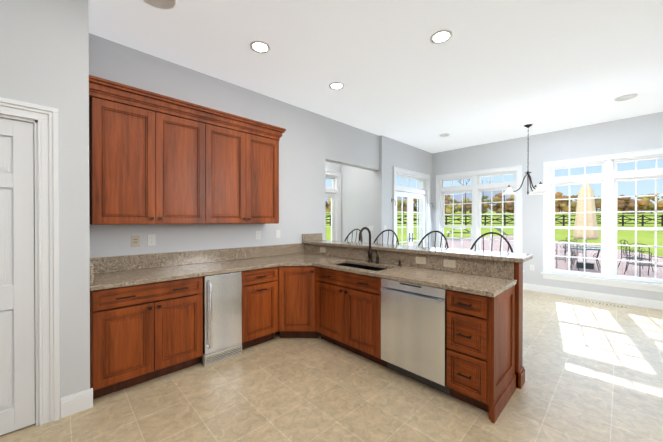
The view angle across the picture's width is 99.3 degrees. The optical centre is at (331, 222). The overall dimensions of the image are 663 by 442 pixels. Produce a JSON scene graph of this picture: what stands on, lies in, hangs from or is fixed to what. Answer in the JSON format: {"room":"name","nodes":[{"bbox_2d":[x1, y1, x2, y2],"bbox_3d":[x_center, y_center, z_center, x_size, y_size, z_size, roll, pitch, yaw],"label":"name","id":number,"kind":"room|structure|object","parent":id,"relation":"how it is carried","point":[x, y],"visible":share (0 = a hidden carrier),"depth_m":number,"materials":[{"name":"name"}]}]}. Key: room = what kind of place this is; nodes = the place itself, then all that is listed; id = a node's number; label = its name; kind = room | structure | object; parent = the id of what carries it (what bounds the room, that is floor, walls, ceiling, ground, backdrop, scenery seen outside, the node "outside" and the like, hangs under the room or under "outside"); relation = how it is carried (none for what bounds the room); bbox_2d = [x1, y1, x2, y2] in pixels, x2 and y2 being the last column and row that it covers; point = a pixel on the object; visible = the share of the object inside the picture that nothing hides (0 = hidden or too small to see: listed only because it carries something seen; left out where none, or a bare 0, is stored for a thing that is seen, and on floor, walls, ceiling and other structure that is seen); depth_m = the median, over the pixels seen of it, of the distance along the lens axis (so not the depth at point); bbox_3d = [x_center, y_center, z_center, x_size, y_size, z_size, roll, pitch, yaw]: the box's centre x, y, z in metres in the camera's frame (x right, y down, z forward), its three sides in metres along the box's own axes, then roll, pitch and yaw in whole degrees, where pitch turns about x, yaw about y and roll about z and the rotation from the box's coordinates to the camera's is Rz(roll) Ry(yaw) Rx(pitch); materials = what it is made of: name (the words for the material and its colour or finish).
{"room":"kitchen","nodes":[
{"label":"kitchen","id":0,"kind":"room"},
{"bbox_2d":[0,0,91,397],"bbox_3d":[-3.204,-0.170,0.851,3.750,3.130,0.120,0,0,-44],"label":"wall","id":1,"kind":"structure","parent":0,"point":[54,54],"depth_m":2.03,"materials":[{"name":"paint"}]},
{"bbox_2d":[0,118,35,434],"bbox_3d":[-2.303,0.351,1.690,0.718,2.057,0.035,0,0,-44],"label":"pantry door","id":2,"kind":"structure","parent":1,"relation":"in","point":[17,320],"depth_m":1.87,"materials":[{"name":"white wood"}]},
{"bbox_2d":[0,97,59,425],"bbox_3d":[-2.313,0.296,1.701,0.960,2.190,0.147,0,0,-44],"label":"door frame","id":3,"kind":"structure","parent":1,"relation":"attached to","point":[46,223],"depth_m":1.95,"materials":[{"name":"white wood"}]},
{"bbox_2d":[92,34,431,257],"bbox_3d":[-1.245,-0.184,3.613,10.770,3.130,0.210,0,0,-44],"label":"wall","id":4,"kind":"structure","parent":0,"point":[311,144],"depth_m":4.13,"materials":[{"name":"paint"}]},
{"bbox_2d":[131,235,139,246],"bbox_3d":[-1.975,0.185,2.837,0.072,0.115,0.008,0,0,-44],"label":"outlet","id":5,"kind":"object","parent":4,"relation":"attached to","point":[135,240],"visible":1,"depth_m":2.84,"materials":[{"name":"beige plastic"}]},
{"bbox_2d":[89,87,212,224],"bbox_3d":[-1.757,-0.539,2.804,0.982,1.103,0.346,0,0,-44],"label":"upper cabinet","id":6,"kind":"object","parent":4,"relation":"attached to","point":[155,158],"depth_m":2.61,"materials":[{"name":"brown wood"}]},
{"bbox_2d":[147,234,155,245],"bbox_3d":[-1.875,0.180,2.934,0.072,0.115,0.008,0,0,-44],"label":"electrical outlet plate","id":7,"kind":"object","parent":4,"relation":"attached to","point":[151,240],"visible":1,"depth_m":2.93,"materials":[{"name":"white plastic"}]},
{"bbox_2d":[213,119,280,223],"bbox_3d":[-1.145,-0.542,3.399,0.981,1.103,0.346,0,0,-44],"label":"upper cabinet","id":8,"kind":"object","parent":4,"relation":"attached to","point":[245,160],"depth_m":3.28,"materials":[{"name":"brown wood"}]},
{"bbox_2d":[256,231,260,238],"bbox_3d":[-0.987,0.165,3.797,0.072,0.115,0.008,0,0,-44],"label":"electrical outlet plate","id":9,"kind":"object","parent":4,"relation":"attached to","point":[258,234],"visible":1,"depth_m":3.80,"materials":[{"name":"white plastic"}]},
{"bbox_2d":[276,230,279,237],"bbox_3d":[-0.760,0.159,4.016,0.072,0.115,0.012,0,0,-44],"label":"switch plate","id":10,"kind":"object","parent":4,"relation":"attached to","point":[277,233],"visible":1,"depth_m":4.01,"materials":[{"name":"white plastic"}]},
{"bbox_2d":[326,170,340,240],"bbox_3d":[-0.237,0.090,6.357,1.130,2.555,0.182,0,0,-44],"label":"window","id":11,"kind":"structure","parent":4,"relation":"attached to","point":[331,192],"depth_m":6.62,"materials":[{"name":"white wood"}]},
{"bbox_2d":[391,166,432,246],"bbox_3d":[1.824,0.089,6.532,1.704,2.555,0.304,0,0,-44],"label":"door frame","id":12,"kind":"structure","parent":4,"relation":"attached to","point":[421,193],"depth_m":6.54,"materials":[{"name":"white wood"}]},
{"bbox_2d":[0,290,662,441],"bbox_3d":[1.121,1.454,1.187,10.770,0.120,9.500,0,0,-44],"label":"floor","id":13,"kind":"structure","parent":0,"point":[593,372],"depth_m":2.23,"materials":[{"name":"tile"}]},
{"bbox_2d":[200,271,241,366],"bbox_3d":[-1.275,0.948,3.032,0.382,0.872,0.690,0,0,-44],"label":"ice maker","id":14,"kind":"object","parent":13,"relation":"on","point":[222,317],"visible":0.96,"depth_m":2.81,"materials":[{"name":"metal"}]},
{"bbox_2d":[246,267,269,341],"bbox_3d":[-0.719,0.945,3.602,0.419,0.872,0.659,0,0,-44],"label":"base cabinet","id":15,"kind":"object","parent":13,"relation":"on","point":[257,280],"depth_m":3.12,"materials":[{"name":"brown wood"}]},
{"bbox_2d":[270,266,297,339],"bbox_3d":[-0.407,0.947,3.281,0.419,0.872,0.403,0,0,-44],"label":"base cabinet","id":16,"kind":"object","parent":13,"relation":"on","point":[283,280],"depth_m":3.30,"materials":[{"name":"brown wood"}]},
{"bbox_2d":[290,266,321,337],"bbox_3d":[-0.384,0.945,3.303,0.355,0.875,0.403,0,0,-44],"label":"base cabinet","id":17,"kind":"object","parent":13,"relation":"on","point":[309,277],"depth_m":3.30,"materials":[{"name":"brown wood"}]},
{"bbox_2d":[90,233,341,290],"bbox_3d":[-0.891,0.341,3.260,2.917,0.328,0.907,0,0,-44],"label":"countertop","id":18,"kind":"structure","parent":17,"relation":"on","point":[126,270],"depth_m":3.03,"materials":[{"name":"beige stone"}]},
{"bbox_2d":[314,241,532,297],"bbox_3d":[0.722,0.394,3.004,0.961,0.223,2.190,0,0,-44],"label":"countertop","id":19,"kind":"structure","parent":17,"relation":"on","point":[486,273],"depth_m":2.67,"materials":[{"name":"beige stone"}]},
{"bbox_2d":[320,247,325,252],"bbox_3d":[-0.125,0.387,4.028,0.008,0.072,0.115,0,0,-44],"label":"outlet","id":20,"kind":"object","parent":19,"relation":"attached to","point":[322,249],"visible":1,"depth_m":4.01,"materials":[{"name":"beige plastic"}]},
{"bbox_2d":[334,263,384,270],"bbox_3d":[0.316,0.601,3.154,0.405,0.186,0.810,0,0,-44],"label":"undermount sink","id":21,"kind":"object","parent":19,"relation":"in","point":[361,266],"visible":0.06,"depth_m":3.35,"materials":[{"name":"metal"}]},
{"bbox_2d":[359,227,379,262],"bbox_3d":[0.438,0.258,3.258,0.240,0.420,0.184,0,0,-44],"label":"gooseneck faucet","id":22,"kind":"object","parent":19,"relation":"on","point":[369,250],"visible":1,"depth_m":3.33,"materials":[{"name":"black metal"}]},
{"bbox_2d":[416,256,425,263],"bbox_3d":[0.932,0.393,2.941,0.008,0.072,0.115,0,0,-44],"label":"outlet","id":23,"kind":"object","parent":19,"relation":"attached to","point":[420,260],"visible":1,"depth_m":2.93,"materials":[{"name":"beige plastic"}]},
{"bbox_2d":[444,259,455,267],"bbox_3d":[1.141,0.394,2.725,0.008,0.072,0.115,0,0,-44],"label":"outlet","id":24,"kind":"object","parent":19,"relation":"attached to","point":[450,263],"visible":1,"depth_m":2.72,"materials":[{"name":"beige plastic"}]},
{"bbox_2d":[344,229,362,241],"bbox_3d":[0.256,0.738,4.529,0.457,1.283,0.499,0,0,-44],"label":"bar stool","id":25,"kind":"object","parent":13,"relation":"on","point":[352,235],"visible":0.06,"depth_m":4.70,"materials":[{"name":"black metal"}]},
{"bbox_2d":[373,229,398,244],"bbox_3d":[0.713,0.740,4.059,0.457,1.283,0.500,0,0,-44],"label":"bar stool","id":26,"kind":"object","parent":13,"relation":"on","point":[388,230],"visible":0.12,"depth_m":4.20,"materials":[{"name":"black metal"}]},
{"bbox_2d":[381,278,450,394],"bbox_3d":[0.853,0.949,2.582,0.605,0.868,0.606,0,0,-44],"label":"dishwasher","id":27,"kind":"object","parent":13,"relation":"on","point":[414,331],"visible":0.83,"depth_m":2.37,"materials":[{"name":"metal"}]},
{"bbox_2d":[418,231,448,247],"bbox_3d":[1.208,0.743,3.549,0.458,1.283,0.501,0,0,-44],"label":"bar stool","id":28,"kind":"object","parent":13,"relation":"on","point":[441,233],"visible":0.08,"depth_m":3.68,"materials":[{"name":"black metal"}]},
{"bbox_2d":[470,232,513,252],"bbox_3d":[1.694,0.745,3.050,0.457,1.283,0.499,0,0,-44],"label":"bar stool","id":29,"kind":"object","parent":13,"relation":"on","point":[499,234],"visible":0.12,"depth_m":3.19,"materials":[{"name":"black metal"}]},
{"bbox_2d":[564,298,627,308],"bbox_3d":[4.514,1.372,4.833,0.100,0.007,0.800,0,0,-44],"label":"floor vent","id":30,"kind":"object","parent":13,"relation":"in","point":[597,303],"visible":1,"depth_m":4.78,"materials":[{"name":"beige metal"}]},
{"bbox_2d":[88,0,662,152],"bbox_3d":[1.121,-1.796,1.170,10.770,0.120,9.500,0,0,-44],"label":"ceiling","id":31,"kind":"structure","parent":0,"point":[490,71],"depth_m":2.96,"materials":[{"name":"paint"}]},
{"bbox_2d":[142,0,175,8],"bbox_3d":[-1.343,-1.735,2.146,0.280,0.012,0.280,0,0,-44],"label":"ceiling speaker","id":32,"kind":"object","parent":31,"relation":"attached to","point":[164,4],"visible":0.98,"depth_m":2.23},
{"bbox_2d":[250,41,269,52],"bbox_3d":[-0.707,-1.740,2.796,0.200,0.007,0.200,0,0,-44],"label":"recessed light","id":33,"kind":"object","parent":31,"relation":"in","point":[259,46],"visible":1,"depth_m":2.79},
{"bbox_2d":[329,82,344,89],"bbox_3d":[0.067,-1.745,3.599,0.200,0.007,0.200,0,0,-44],"label":"recessed light","id":34,"kind":"object","parent":31,"relation":"in","point":[336,85],"visible":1,"depth_m":3.60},
{"bbox_2d":[430,30,452,43],"bbox_3d":[1.029,-1.740,2.641,0.200,0.007,0.200,0,0,-44],"label":"recessed light","id":35,"kind":"object","parent":31,"relation":"in","point":[440,36],"visible":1,"depth_m":2.63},
{"bbox_2d":[439,133,449,136],"bbox_3d":[2.263,-1.753,5.641,0.200,0.012,0.200,0,0,-44],"label":"ceiling speaker","id":36,"kind":"object","parent":31,"relation":"attached to","point":[444,135],"visible":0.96,"depth_m":5.65},
{"bbox_2d":[502,124,548,194],"bbox_3d":[3.553,-1.126,5.127,0.722,1.259,0.735,0,0,-44],"label":"pendant chandelier","id":37,"kind":"object","parent":31,"relation":"hanging from","point":[539,189],"visible":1,"depth_m":5.08,"materials":[{"name":"black metal"}]},
{"bbox_2d":[614,93,637,100],"bbox_3d":[4.098,-1.744,3.925,0.230,0.012,0.230,0,0,-44],"label":"ceiling speaker","id":38,"kind":"object","parent":31,"relation":"attached to","point":[626,97],"visible":0.98,"depth_m":3.92},
{"bbox_2d":[432,112,662,300],"bbox_3d":[5.364,-0.188,4.410,0.180,3.130,7.860,0,0,-44],"label":"wall","id":39,"kind":"structure","parent":0,"point":[643,132],"depth_m":5.55,"materials":[{"name":"paint"}]},
{"bbox_2d":[436,165,523,271],"bbox_3d":[3.321,-0.052,6.480,0.225,2.272,1.895,0,0,-44],"label":"window","id":40,"kind":"structure","parent":39,"relation":"in","point":[476,188],"depth_m":6.41,"materials":[{"name":"white wood"}]},
{"bbox_2d":[523,283,662,309],"bbox_3d":[5.292,1.307,4.348,0.040,0.140,7.860,0,0,-44],"label":"baseboard","id":41,"kind":"structure","parent":39,"relation":"attached to","point":[632,301],"depth_m":4.97,"materials":[{"name":"white wood"}]},
{"bbox_2d":[541,148,662,291],"bbox_3d":[4.844,-0.044,4.913,0.225,2.272,1.896,0,0,-44],"label":"window","id":42,"kind":"structure","parent":39,"relation":"in","point":[609,177],"depth_m":4.91,"materials":[{"name":"white wood"}]},
{"label":"outside","id":43,"kind":"structure","parent":0,"visible":0},
{"bbox_2d":[326,179,662,278],"bbox_3d":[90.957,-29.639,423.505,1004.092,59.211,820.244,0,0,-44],"label":"landscape","id":44,"kind":"structure","parent":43,"point":[644,237],"depth_m":23.56,"materials":[{"name":"green plant"}]}
]}

